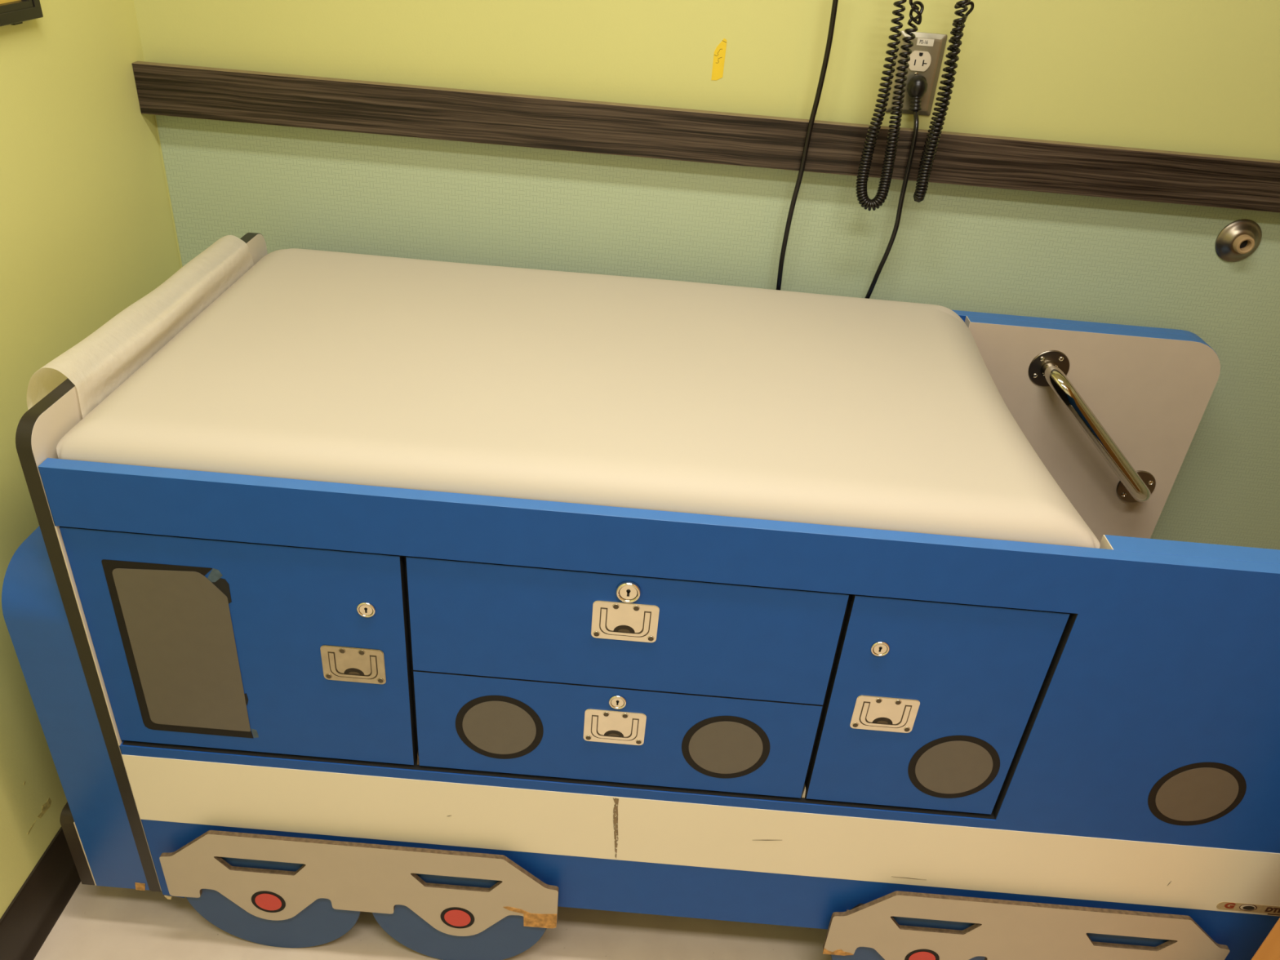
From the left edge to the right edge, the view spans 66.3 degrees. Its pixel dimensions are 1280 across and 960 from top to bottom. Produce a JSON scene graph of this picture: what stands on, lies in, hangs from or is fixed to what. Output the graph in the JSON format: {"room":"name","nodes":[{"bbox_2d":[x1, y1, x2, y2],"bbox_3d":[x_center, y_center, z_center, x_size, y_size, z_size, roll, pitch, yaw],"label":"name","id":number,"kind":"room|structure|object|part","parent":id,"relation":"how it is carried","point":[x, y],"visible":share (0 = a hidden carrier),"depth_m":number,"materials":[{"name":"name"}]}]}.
{"room":"examination room","nodes":[
{"label":"examination room","id":0,"kind":"room"},
{"bbox_2d":[0,0,181,918],"bbox_3d":[-0.953,0.025,0.292,0.101,2.535,3.122,5,32,0],"label":"wall","id":1,"kind":"structure","parent":0,"point":[87,232],"depth_m":1.48,"materials":[{"name":"paint"}]},
{"bbox_2d":[0,0,43,26],"bbox_3d":[-0.836,-0.673,1.019,0.018,0.422,0.560,5,32,0],"label":"picture frame","id":2,"kind":"object","parent":1,"relation":"attached to","point":[13,12],"visible":1,"depth_m":1.31,"materials":[{"name":"brown wood"}]},
{"bbox_2d":[0,0,18,4],"bbox_3d":[-0.841,-0.675,1.018,0.005,0.370,0.513,5,32,0],"label":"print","id":3,"kind":"object","parent":2,"relation":"attached to","point":[2,2],"depth_m":1.31},
{"bbox_2d":[0,826,80,959],"bbox_3d":[-0.984,1.058,0.930,0.020,0.109,3.119,5,32,0],"label":"baseboard","id":4,"kind":"structure","parent":1,"relation":"attached to","point":[25,925],"depth_m":1.56,"materials":[{"name":"plastic"}]},
{"bbox_2d":[33,881,831,959],"bbox_3d":[0.473,1.272,0.990,3.160,0.100,3.322,5,32,0],"label":"floor","id":5,"kind":"structure","parent":0,"point":[97,922],"depth_m":1.62,"materials":[{"name":"tile"}]},
{"bbox_2d":[1,232,1279,959],"bbox_3d":[0.084,0.212,1.656,1.836,0.936,0.778,5,32,0],"label":"exam table","id":6,"kind":"object","parent":5,"relation":"on","point":[289,710],"visible":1,"depth_m":1.31,"materials":[{"name":"blue laminate"}]},
{"bbox_3d":[-0.845,0.571,1.494,0.002,0.148,0.002,5,32,0],"label":"edge trim","id":7,"kind":"part","parent":6,"relation":"part of","materials":[{"name":"plastic"}]},
{"bbox_2d":[26,235,253,418],"bbox_3d":[-0.702,-0.206,1.441,0.079,0.163,0.557,5,32,0],"label":"paper","id":8,"kind":"object","parent":6,"relation":"on","point":[100,362],"visible":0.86,"depth_m":1.33,"materials":[{"name":"white paper"}]},
{"bbox_3d":[-0.711,0.101,1.622,0.018,0.829,0.723,5,32,0],"label":"panel","id":9,"kind":"part","parent":6,"relation":"part of","materials":[{"name":"beige laminate"}]},
{"bbox_3d":[-0.504,0.222,1.276,0.408,0.360,0.018,5,32,0],"label":"cabinet door","id":10,"kind":"part","parent":6,"relation":"part of","materials":[{"name":"blue laminate"}]},
{"bbox_3d":[-0.419,0.608,1.482,0.594,0.195,0.022,5,32,0],"label":"bogie plate","id":11,"kind":"part","parent":6,"relation":"part of","materials":[{"name":"beige laminate"}]},
{"bbox_2d":[56,248,1100,548],"bbox_3d":[-0.054,-0.156,1.447,1.230,0.088,0.710,5,32,0],"label":"mattress","id":12,"kind":"object","parent":6,"relation":"on","point":[313,365],"visible":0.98,"depth_m":1.28,"materials":[{"name":"white leather"}]},
{"bbox_3d":[-0.035,0.341,1.325,0.533,0.176,0.018,5,32,0],"label":"drawer","id":13,"kind":"part","parent":6,"relation":"part of","materials":[{"name":"blue laminate"}]},
{"bbox_3d":[-0.021,0.187,1.230,0.533,0.182,0.018,5,32,0],"label":"drawer","id":14,"kind":"part","parent":6,"relation":"part of","materials":[{"name":"blue laminate"}]},
{"bbox_3d":[0.134,0.379,1.355,1.711,0.791,0.050,5,32,0],"label":"panel","id":15,"kind":"part","parent":6,"relation":"part of","materials":[{"name":"blue laminate"}]},
{"bbox_3d":[0.374,0.297,1.278,0.258,0.360,0.018,5,32,0],"label":"cabinet door","id":16,"kind":"part","parent":6,"relation":"part of","materials":[{"name":"blue laminate"}]},
{"bbox_3d":[0.581,0.699,1.487,0.594,0.195,0.022,5,32,0],"label":"bogie plate","id":17,"kind":"part","parent":6,"relation":"part of","materials":[{"name":"beige laminate"}]},
{"bbox_3d":[0.166,-0.016,1.938,1.711,0.731,0.050,5,32,0],"label":"panel","id":18,"kind":"part","parent":6,"relation":"part of","materials":[{"name":"blue laminate"}]},
{"bbox_2d":[1251,917,1279,959],"bbox_3d":[1.219,0.262,0.740,0.648,1.985,0.618,5,32,0],"label":"tall cabinet","id":19,"kind":"object","parent":5,"relation":"on","point":[1269,949],"visible":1,"depth_m":1.33,"materials":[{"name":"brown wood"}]},
{"bbox_2d":[133,0,1279,267],"bbox_3d":[0.641,-0.689,1.665,3.160,2.535,0.100,5,32,0],"label":"wall","id":20,"kind":"structure","parent":0,"point":[1186,76],"depth_m":1.62,"materials":[{"name":"yellow paint"}]},
{"bbox_2d":[132,61,1279,213],"bbox_3d":[0.628,-0.542,1.670,2.960,0.081,0.043,5,32,0],"label":"trim","id":21,"kind":"structure","parent":20,"relation":"attached to","point":[162,89],"depth_m":1.65,"materials":[{"name":"brown wood"}]},
{"bbox_2d":[155,115,1279,550],"bbox_3d":[0.588,-0.070,1.990,2.956,1.135,0.002,5,32,0],"label":"wall panel","id":22,"kind":"object","parent":20,"relation":"attached to","point":[959,247],"depth_m":1.78,"materials":[{"name":"green paint"}]},
{"bbox_2d":[711,38,726,79],"bbox_3d":[0.131,-0.698,1.626,0.019,0.066,0.001,5,32,0],"label":"scrap","id":23,"kind":"object","parent":20,"relation":"attached to","point":[719,54],"visible":1,"depth_m":1.63,"materials":[{"name":"yellow paper"}]},
{"bbox_2d":[776,0,838,290],"bbox_3d":[0.279,-0.190,1.881,0.094,1.417,0.028,5,32,0],"label":"cable","id":24,"kind":"object","parent":20,"relation":"hanging from","point":[834,6],"visible":0.6,"depth_m":1.63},
{"bbox_2d":[855,0,924,210],"bbox_3d":[0.398,-0.612,1.550,0.058,0.377,0.024,5,32,0],"label":"coiled cord","id":25,"kind":"object","parent":20,"relation":"hanging from","point":[865,161],"visible":1,"depth_m":1.56,"materials":[{"name":"black plastic"}]},
{"bbox_2d":[884,30,947,115],"bbox_3d":[0.456,-0.671,1.621,0.077,0.127,0.010,5,32,0],"label":"power outlet","id":26,"kind":"object","parent":20,"relation":"attached to","point":[926,55],"visible":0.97,"depth_m":1.61,"materials":[{"name":"metal"}]},
{"bbox_2d":[865,74,927,298],"bbox_3d":[0.400,-0.121,1.928,0.065,1.268,0.064,-24,42,-38],"label":"cord","id":27,"kind":"object","parent":26,"relation":"attached to","point":[917,86],"visible":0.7,"depth_m":1.63,"materials":[{"name":"black rubber"}]},
{"bbox_2d":[907,50,931,71],"bbox_3d":[0.458,-0.687,1.607,0.037,0.030,0.003,5,32,0],"label":"receptacle","id":28,"kind":"object","parent":26,"relation":"attached to","point":[920,60],"depth_m":1.61,"materials":[{"name":"white plastic"}]},
{"bbox_2d":[913,0,973,202],"bbox_3d":[0.483,-0.621,1.551,0.030,0.364,0.057,15,33,16],"label":"coiled cord","id":29,"kind":"object","parent":20,"relation":"hanging from","point":[929,152],"visible":1,"depth_m":1.55,"materials":[{"name":"black plastic"}]},
{"bbox_2d":[1214,218,1262,262],"bbox_3d":[1.063,-0.418,1.732,0.077,0.077,0.030,5,32,0],"label":"door stop","id":30,"kind":"object","parent":20,"relation":"attached to","point":[1240,238],"visible":1,"depth_m":1.73,"materials":[{"name":"metal"}]}
]}

